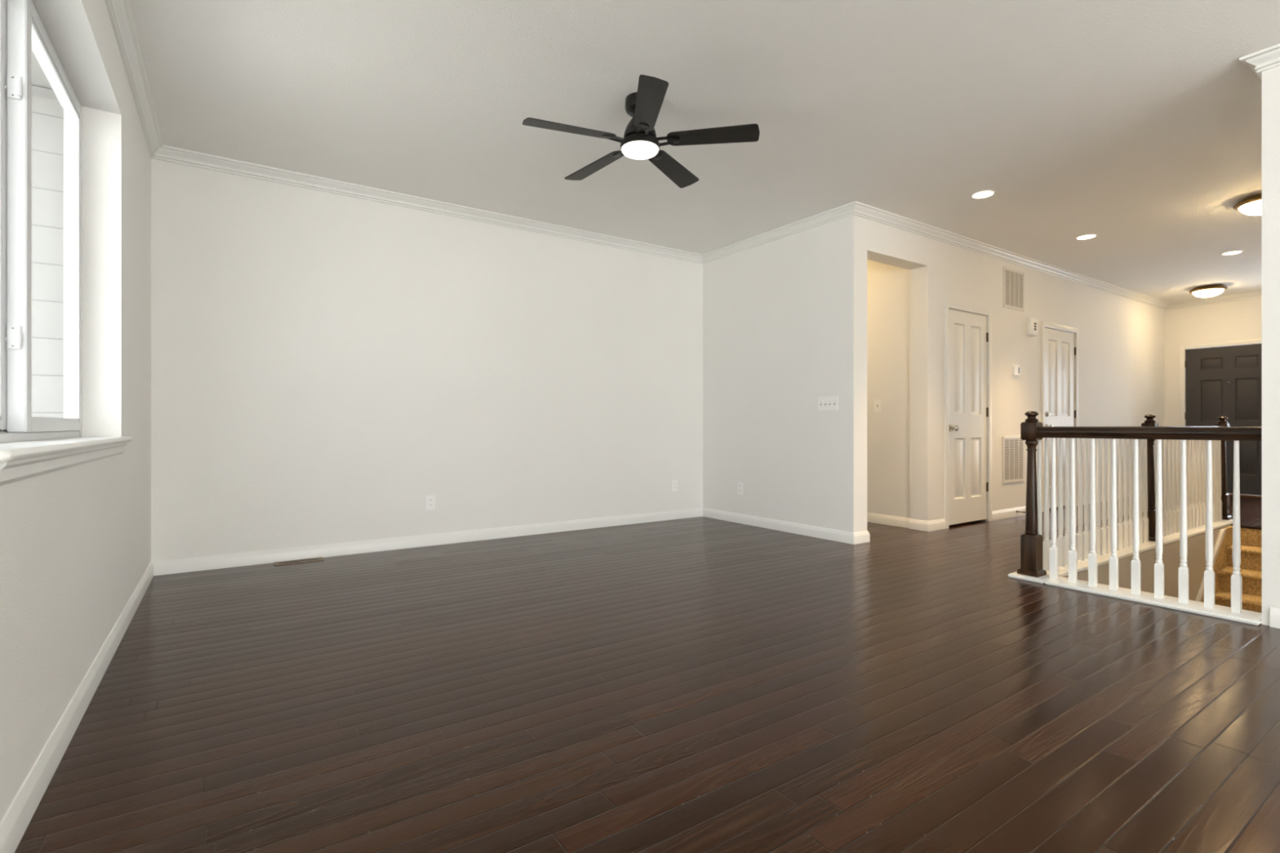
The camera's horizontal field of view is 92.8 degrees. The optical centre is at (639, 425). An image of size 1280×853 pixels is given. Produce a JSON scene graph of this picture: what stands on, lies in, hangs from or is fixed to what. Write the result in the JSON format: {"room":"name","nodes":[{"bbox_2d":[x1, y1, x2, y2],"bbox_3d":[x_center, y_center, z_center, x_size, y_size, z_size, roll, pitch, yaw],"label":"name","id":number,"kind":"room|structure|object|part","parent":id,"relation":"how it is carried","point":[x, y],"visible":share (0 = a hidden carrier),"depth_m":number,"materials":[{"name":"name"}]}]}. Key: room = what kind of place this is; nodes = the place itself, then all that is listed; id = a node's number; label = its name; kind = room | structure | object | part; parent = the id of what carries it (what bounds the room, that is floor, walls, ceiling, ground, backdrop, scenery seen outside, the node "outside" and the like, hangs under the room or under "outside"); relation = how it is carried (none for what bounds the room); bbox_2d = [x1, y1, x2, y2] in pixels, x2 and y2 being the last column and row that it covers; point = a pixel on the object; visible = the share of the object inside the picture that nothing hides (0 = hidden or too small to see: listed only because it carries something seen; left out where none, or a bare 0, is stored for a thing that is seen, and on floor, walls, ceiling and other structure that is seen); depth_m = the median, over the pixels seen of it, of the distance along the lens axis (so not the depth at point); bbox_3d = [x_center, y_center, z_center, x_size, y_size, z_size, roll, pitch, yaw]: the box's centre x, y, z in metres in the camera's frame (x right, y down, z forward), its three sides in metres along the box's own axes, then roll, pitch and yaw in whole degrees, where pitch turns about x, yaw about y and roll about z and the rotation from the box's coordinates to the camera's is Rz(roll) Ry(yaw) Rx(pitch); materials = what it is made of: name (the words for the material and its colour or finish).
{"room":"empty living room","nodes":[
{"label":"empty living room","id":0,"kind":"room"},
{"bbox_2d":[0,0,151,822],"bbox_3d":[-0.706,-0.412,0.124,0.197,2.755,9.395,0,0,-34],"label":"wall","id":1,"kind":"structure","parent":0,"point":[75,541],"depth_m":2.49,"materials":[{"name":"paint"}]},
{"bbox_2d":[31,50,53,89],"bbox_3d":[-2.296,-1.685,1.739,0.634,0.100,3.050,0,0,-34],"label":"soffit","id":2,"kind":"structure","parent":1,"relation":"attached to","point":[39,79],"depth_m":2.85,"materials":[{"name":"grey paint"}]},
{"bbox_2d":[0,0,133,485],"bbox_3d":[-1.959,-0.656,2.020,0.236,1.578,1.930,0,0,-34],"label":"window","id":3,"kind":"structure","parent":1,"relation":"in","point":[30,446],"depth_m":1.97,"materials":[{"name":"white plastic"}]},
{"bbox_3d":[-1.801,-0.689,1.593,0.019,1.424,0.890,0,0,-34],"label":"sash","id":4,"kind":"part","parent":3,"relation":"part of","materials":[{"name":"white plastic"}]},
{"bbox_3d":[-2.033,-0.695,1.970,0.058,1.500,1.860,0,0,-34],"label":"frame","id":5,"kind":"part","parent":3,"relation":"part of","materials":[{"name":"white plastic"}]},
{"bbox_3d":[-2.262,-0.689,2.339,0.046,1.424,0.908,0,0,-34],"label":"sash","id":6,"kind":"part","parent":3,"relation":"part of","materials":[{"name":"white plastic"}]},
{"bbox_3d":[-1.933,0.065,2.037,0.174,0.025,1.930,0,0,-34],"label":"sill","id":7,"kind":"part","parent":3,"relation":"part of","materials":[{"name":"white paint"}]},
{"bbox_2d":[0,561,153,852],"bbox_3d":[-0.618,0.919,0.183,0.015,0.092,8.995,0,0,-34],"label":"baseboard","id":8,"kind":"structure","parent":1,"relation":"attached to","point":[13,825],"depth_m":1.76,"materials":[{"name":"white paint"}]},
{"bbox_2d":[151,158,702,561],"bbox_3d":[-1.292,-0.412,5.273,4.586,2.755,0.200,0,0,-34],"label":"wall","id":9,"kind":"structure","parent":0,"point":[325,365],"depth_m":4.74,"materials":[{"name":"paint"}]},
{"bbox_2d":[151,507,702,575],"bbox_3d":[-1.232,0.919,5.184,4.586,0.092,0.015,0,0,-34],"label":"baseboard","id":10,"kind":"structure","parent":9,"relation":"attached to","point":[271,556],"depth_m":4.73,"materials":[{"name":"white paint"}]},
{"bbox_2d":[426,494,435,510],"bbox_3d":[-1.680,0.620,4.886,0.072,0.117,0.009,0,0,-34],"label":"wall outlet","id":11,"kind":"object","parent":9,"relation":"attached to","point":[430,500],"visible":1,"depth_m":4.88,"materials":[{"name":"white plastic"}]},
{"bbox_2d":[671,480,677,491],"bbox_3d":[0.356,0.620,6.258,0.072,0.117,0.009,0,0,-34],"label":"wall outlet","id":12,"kind":"object","parent":9,"relation":"attached to","point":[674,482],"visible":1,"depth_m":6.25,"materials":[{"name":"white plastic"}]},
{"bbox_2d":[104,0,1279,309],"bbox_3d":[4.313,-1.751,3.506,11.908,0.078,8.995,0,0,-34],"label":"crown molding","id":13,"kind":"structure","parent":9,"relation":"attached to","point":[119,11],"depth_m":4.97,"materials":[{"name":"white paint"}]},
{"bbox_2d":[14,495,1279,852],"bbox_3d":[3.900,1.090,4.075,12.258,0.250,10.800,0,0,-34],"label":"floor","id":14,"kind":"structure","parent":0,"point":[698,684],"depth_m":2.06,"materials":[{"name":"brown wood"}]},
{"bbox_2d":[273,556,324,565],"bbox_3d":[-2.412,0.962,4.310,0.304,0.006,0.100,0,0,-34],"label":"floor vent","id":15,"kind":"object","parent":14,"relation":"in","point":[284,562],"visible":1,"depth_m":4.31,"materials":[{"name":"beige metal"}]},
{"bbox_2d":[1008,411,1262,625],"bbox_3d":[4.428,0.437,4.595,4.269,1.054,1.142,0,0,-34],"label":"stair railing","id":16,"kind":"object","parent":14,"relation":"on","point":[1185,498],"visible":1,"depth_m":3.84,"materials":[{"name":"white paint"}]},
{"bbox_3d":[2.483,0.447,3.861,0.090,0.938,0.090,0,0,-34],"label":"newel post","id":17,"kind":"part","parent":16,"relation":"part of","materials":[{"name":"brown wood"}]},
{"bbox_3d":[2.483,0.927,3.861,0.120,0.032,0.120,0,0,-34],"label":"moulding","id":18,"kind":"part","parent":16,"relation":"part of","materials":[{"name":"brown wood"}]},
{"bbox_3d":[3.344,0.043,4.441,1.986,0.069,0.064,0,0,-34],"label":"handrail","id":19,"kind":"part","parent":16,"relation":"part of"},
{"bbox_3d":[4.165,0.954,4.981,4.265,0.020,0.208,0,0,-34],"label":"rail","id":20,"kind":"part","parent":16,"relation":"part of","materials":[{"name":"white paint"}]},
{"bbox_3d":[2.789,0.043,3.408,0.064,0.069,1.004,0,0,-34],"label":"handrail","id":21,"kind":"part","parent":16,"relation":"part of","materials":[{"name":"brown wood"}]},
{"bbox_3d":[4.204,0.447,5.021,0.090,0.938,0.090,0,0,-34],"label":"newel post","id":22,"kind":"part","parent":16,"relation":"part of","materials":[{"name":"brown wood"}]},
{"bbox_3d":[4.204,0.927,5.021,0.120,0.032,0.120,0,0,-34],"label":"moulding","id":23,"kind":"part","parent":16,"relation":"part of","materials":[{"name":"brown wood"}]},
{"bbox_3d":[2.802,0.954,3.374,0.208,0.020,0.934,0,0,-34],"label":"rail","id":24,"kind":"part","parent":16,"relation":"part of","materials":[{"name":"white paint"}]},
{"bbox_3d":[5.042,0.043,5.586,1.933,0.069,0.064,0,0,-34],"label":"handrail","id":25,"kind":"part","parent":16,"relation":"part of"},
{"bbox_3d":[5.881,0.447,6.151,0.090,0.938,0.090,0,0,-34],"label":"newel post","id":26,"kind":"part","parent":16,"relation":"part of","materials":[{"name":"brown wood"}]},
{"bbox_3d":[5.881,0.927,6.151,0.120,0.032,0.120,0,0,-34],"label":"moulding","id":27,"kind":"part","parent":16,"relation":"part of","materials":[{"name":"brown wood"}]},
{"bbox_2d":[1195,525,1262,613],"bbox_3d":[4.673,2.336,4.635,3.350,2.743,0.932,0,0,-34],"label":"staircase","id":28,"kind":"structure","parent":14,"relation":"attached to","point":[1251,566],"depth_m":5.60,"materials":[{"name":"brown carpet"}]},
{"bbox_2d":[128,0,1279,302],"bbox_3d":[3.886,-1.865,4.095,12.358,0.150,10.950,0,0,-34],"label":"ceiling","id":29,"kind":"structure","parent":0,"point":[1135,125],"depth_m":3.42,"materials":[{"name":"paint"}]},
{"bbox_2d":[522,75,759,188],"bbox_3d":[-0.030,-1.637,3.361,1.238,0.306,1.230,0,0,-34],"label":"ceiling fan","id":30,"kind":"object","parent":29,"relation":"hanging from","point":[640,141],"visible":1,"depth_m":3.27,"materials":[{"name":"black metal"}]},
{"bbox_3d":[-0.364,-1.550,3.189,0.496,0.018,0.136,0,12,-24],"label":"fan blade","id":31,"kind":"part","parent":30,"relation":"part of","materials":[{"name":"black wood"}]},
{"bbox_3d":[-0.265,-1.550,3.647,0.136,0.018,0.496,-16,11,-41],"label":"fan blade","id":32,"kind":"part","parent":30,"relation":"part of","materials":[{"name":"black wood"}]},
{"bbox_3d":[-0.129,-1.556,3.293,0.167,0.027,0.068,0,12,-24],"label":"blade arm","id":33,"kind":"part","parent":30,"relation":"part of","materials":[{"name":"black metal"}]},
{"bbox_3d":[-0.094,-1.556,3.455,0.068,0.027,0.167,-16,11,-41],"label":"blade arm","id":34,"kind":"part","parent":30,"relation":"part of","materials":[{"name":"black metal"}]},
{"bbox_3d":[0.014,-1.556,3.209,0.068,0.027,0.167,12,-1,-6],"label":"blade arm","id":35,"kind":"part","parent":30,"relation":"part of","materials":[{"name":"black metal"}]},
{"bbox_3d":[0.040,-1.550,2.954,0.136,0.018,0.496,12,-1,-6],"label":"fan blade","id":36,"kind":"part","parent":30,"relation":"part of","materials":[{"name":"black wood"}]},
{"bbox_3d":[0.072,-1.556,3.472,0.068,0.027,0.167,-14,-7,29],"label":"blade arm","id":37,"kind":"part","parent":30,"relation":"part of","materials":[{"name":"black metal"}]},
{"bbox_3d":[0.139,-1.556,3.320,0.167,0.027,0.068,0,-12,12],"label":"blade arm","id":38,"kind":"part","parent":30,"relation":"part of","materials":[{"name":"black metal"}]},
{"bbox_3d":[0.201,-1.550,3.694,0.136,0.018,0.496,-14,-7,29],"label":"fan blade","id":39,"kind":"part","parent":30,"relation":"part of","materials":[{"name":"black wood"}]},
{"bbox_3d":[0.389,-1.550,3.265,0.496,0.018,0.136,0,-12,12],"label":"fan blade","id":40,"kind":"part","parent":30,"relation":"part of","materials":[{"name":"black wood"}]},
{"bbox_2d":[969,190,996,199],"bbox_3d":[2.658,-1.785,4.721,0.180,0.010,0.180,0,0,-34],"label":"recessed light","id":41,"kind":"object","parent":29,"relation":"in","point":[984,193],"visible":1,"depth_m":4.71,"materials":[{"name":"white paint"}]},
{"bbox_2d":[1075,233,1097,239],"bbox_3d":[4.237,-1.785,5.783,0.180,0.010,0.180,0,0,-34],"label":"recessed light","id":42,"kind":"object","parent":29,"relation":"in","point":[1084,237],"visible":1,"depth_m":5.77,"materials":[{"name":"white"}]},
{"bbox_2d":[1189,284,1227,298],"bbox_3d":[7.350,-1.715,7.882,0.364,0.150,0.364,0,0,-34],"label":"ceiling lamp","id":43,"kind":"object","parent":29,"relation":"attached to","point":[1209,291],"visible":1,"depth_m":7.79,"materials":[{"name":"white glass"}]},
{"bbox_3d":[7.350,-1.700,7.882,0.302,0.077,0.302,0,0,-34],"label":"lamp shade","id":44,"kind":"part","parent":43,"relation":"part of","materials":[{"name":"white glass"}]},
{"bbox_2d":[1220,250,1244,255],"bbox_3d":[6.140,-1.785,6.317,0.180,0.010,0.180,0,0,-34],"label":"recessed light","id":45,"kind":"object","parent":29,"relation":"in","point":[1233,252],"visible":1,"depth_m":6.30,"materials":[{"name":"white"}]},
{"bbox_2d":[1233,193,1262,215],"bbox_3d":[4.904,-1.715,4.775,0.364,0.150,0.364,0,0,-34],"label":"ceiling lamp","id":46,"kind":"object","parent":29,"relation":"attached to","point":[1252,205],"visible":0.52,"depth_m":4.76,"materials":[{"name":"white glass"}]},
{"bbox_3d":[4.904,-1.700,4.775,0.302,0.077,0.302,0,0,-34],"label":"lamp shade","id":47,"kind":"part","parent":46,"relation":"part of","materials":[{"name":"white glass"}]},
{"bbox_2d":[702,214,866,533],"bbox_3d":[0.827,-0.412,6.427,0.218,2.755,3.463,0,0,-34],"label":"wall partition","id":48,"kind":"structure","parent":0,"point":[784,319],"depth_m":5.51,"materials":[{"name":"paint"}]},
{"bbox_2d":[737,482,742,494],"bbox_3d":[0.988,0.620,6.006,0.009,0.117,0.072,0,0,-35],"label":"wall outlet","id":49,"kind":"object","parent":48,"relation":"attached to","point":[740,484],"visible":1,"depth_m":6.00,"materials":[{"name":"white plastic"}]},
{"bbox_2d":[702,507,870,544],"bbox_3d":[1.281,0.919,5.757,0.213,0.092,1.878,0,0,-35],"label":"baseboard","id":50,"kind":"structure","parent":48,"relation":"attached to","point":[860,537],"depth_m":5.46,"materials":[{"name":"white paint"}]},
{"bbox_2d":[817,395,838,410],"bbox_3d":[1.592,-0.184,5.141,0.017,0.116,0.199,0,0,-35],"label":"light switch","id":51,"kind":"object","parent":48,"relation":"attached to","point":[824,403],"visible":1,"depth_m":5.13,"materials":[{"name":"white plastic"}]},
{"bbox_2d":[866,259,909,518],"bbox_3d":[1.687,-0.412,7.116,0.150,2.755,3.283,0,0,-34],"label":"wall","id":52,"kind":"structure","parent":0,"point":[887,286],"depth_m":5.91,"materials":[{"name":"paint"}]},
{"bbox_2d":[874,399,880,412],"bbox_3d":[2.337,-0.193,6.002,0.017,0.120,0.076,0,0,-34],"label":"light switch","id":53,"kind":"object","parent":52,"relation":"attached to","point":[877,402],"visible":1,"depth_m":6.00,"materials":[{"name":"white plastic"}]},
{"bbox_2d":[866,512,909,528],"bbox_3d":[1.661,0.919,7.007,0.015,0.092,3.133,0,0,-34],"label":"baseboard","id":54,"kind":"structure","parent":52,"relation":"attached to","point":[900,522],"depth_m":5.90,"materials":[{"name":"white paint"}]},
{"bbox_2d":[866,218,1164,520],"bbox_3d":[4.780,-0.412,7.112,7.104,2.755,0.180,0,0,-34],"label":"wall","id":55,"kind":"structure","parent":0,"point":[1122,340],"depth_m":6.42,"materials":[{"name":"paint"}]},
{"bbox_2d":[908,518,946,531],"bbox_3d":[2.682,0.919,5.689,0.286,0.092,0.195,0,0,-34],"label":"baseboard","id":56,"kind":"object","parent":55,"relation":"attached to","point":[934,525],"visible":1,"depth_m":5.61,"materials":[{"name":"white paint"}]},
{"bbox_2d":[944,301,991,528],"bbox_3d":[3.171,-0.098,5.984,0.854,2.126,0.232,0,0,-34],"label":"door","id":57,"kind":"structure","parent":55,"relation":"in","point":[967,335],"depth_m":5.94,"materials":[{"name":"white paint"}]},
{"bbox_3d":[2.972,0.027,5.740,0.053,0.054,0.050,0,0,-34],"label":"knob","id":58,"kind":"part","parent":57,"relation":"part of","materials":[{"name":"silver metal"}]},
{"bbox_2d":[1002,435,1024,483],"bbox_3d":[3.948,0.359,6.436,0.460,0.488,0.010,0,0,-34],"label":"air vent","id":59,"kind":"object","parent":55,"relation":"in","point":[1013,447],"visible":0.85,"depth_m":6.43,"materials":[{"name":"metal"}]},
{"bbox_2d":[1003,266,1024,311],"bbox_3d":[3.956,-1.438,6.442,0.450,0.425,0.010,0,0,-34],"label":"air vent","id":60,"kind":"object","parent":55,"relation":"in","point":[1013,279],"visible":1,"depth_m":6.43,"materials":[{"name":"metal"}]},
{"bbox_2d":[1011,364,1020,376],"bbox_3d":[3.985,-0.580,6.449,0.156,0.120,0.029,0,0,-34],"label":"thermostat","id":61,"kind":"object","parent":55,"relation":"attached to","point":[1015,369],"visible":1,"depth_m":6.42,"materials":[{"name":"white plastic"}]},
{"bbox_2d":[991,505,1042,520],"bbox_3d":[4.019,0.919,6.481,1.109,0.092,0.015,0,0,-34],"label":"baseboard","id":62,"kind":"structure","parent":55,"relation":"attached to","point":[1008,513],"depth_m":6.36,"materials":[{"name":"white paint"}]},
{"bbox_2d":[1026,318,1038,336],"bbox_3d":[4.283,-1.070,6.639,0.164,0.180,0.047,0,0,-34],"label":"door chime","id":63,"kind":"object","parent":55,"relation":"attached to","point":[1032,323],"visible":1,"depth_m":6.60,"materials":[{"name":"white plastic"}]},
{"bbox_2d":[1040,320,1078,511],"bbox_3d":[4.837,-0.098,7.107,0.947,2.126,0.232,0,0,-34],"label":"door","id":64,"kind":"structure","parent":55,"relation":"in","point":[1059,347],"depth_m":7.04,"materials":[{"name":"white paint"}]},
{"bbox_2d":[1082,489,1128,504],"bbox_3d":[6.564,0.919,8.107,3.034,0.092,0.163,0,0,-34],"label":"baseboard","id":65,"kind":"structure","parent":55,"relation":"attached to","point":[1128,490],"depth_m":7.69,"materials":[{"name":"white paint"}]},
{"bbox_2d":[1064,524,1231,600],"bbox_3d":[5.371,2.365,5.729,6.690,2.799,0.100,0,0,-34],"label":"wall","id":66,"kind":"structure","parent":0,"point":[1196,557],"depth_m":4.95,"materials":[{"name":"beige paint"}]},
{"bbox_2d":[1164,297,1262,462],"bbox_3d":[8.501,-0.412,8.089,0.160,2.755,2.717,0,0,-34],"label":"wall","id":67,"kind":"structure","parent":0,"point":[1239,320],"depth_m":8.71,"materials":[{"name":"paint"}]},
{"bbox_2d":[1179,338,1262,497],"bbox_3d":[8.188,-0.098,8.464,0.280,2.126,1.050,0,0,-34],"label":"door","id":68,"kind":"structure","parent":67,"relation":"in","point":[1216,380],"depth_m":8.45,"materials":[{"name":"grey paint"}]},
{"bbox_2d":[1262,66,1279,626],"bbox_3d":[6.104,0.988,4.936,7.340,5.555,0.165,0,0,-34],"label":"wall","id":69,"kind":"structure","parent":0,"point":[1270,77],"depth_m":2.93,"materials":[{"name":"paint"}]},
{"bbox_3d":[4.454,-0.413,0.951,0.150,2.755,4.600,0,0,-34],"label":"wall","id":70,"kind":"structure","parent":0,"visible":0},
{"bbox_2d":[1269,607,1279,628],"bbox_3d":[4.348,0.919,0.961,0.015,0.092,4.735,0,0,-34],"label":"baseboard","id":71,"kind":"structure","parent":70,"relation":"attached to","point":[1274,614],"depth_m":2.91,"materials":[{"name":"white paint"}]},
{"bbox_3d":[-6.061,1.415,-4.083,13.384,0.100,28.000,0,0,-34],"label":"ground","id":72,"kind":"structure","parent":0,"visible":0},
{"bbox_2d":[31,85,63,417],"bbox_3d":[-3.487,-0.133,2.655,1.584,2.995,0.200,0,0,-34],"label":"wall","id":73,"kind":"structure","parent":72,"relation":"on","point":[47,113],"depth_m":2.95,"materials":[{"name":"white"}]}
]}

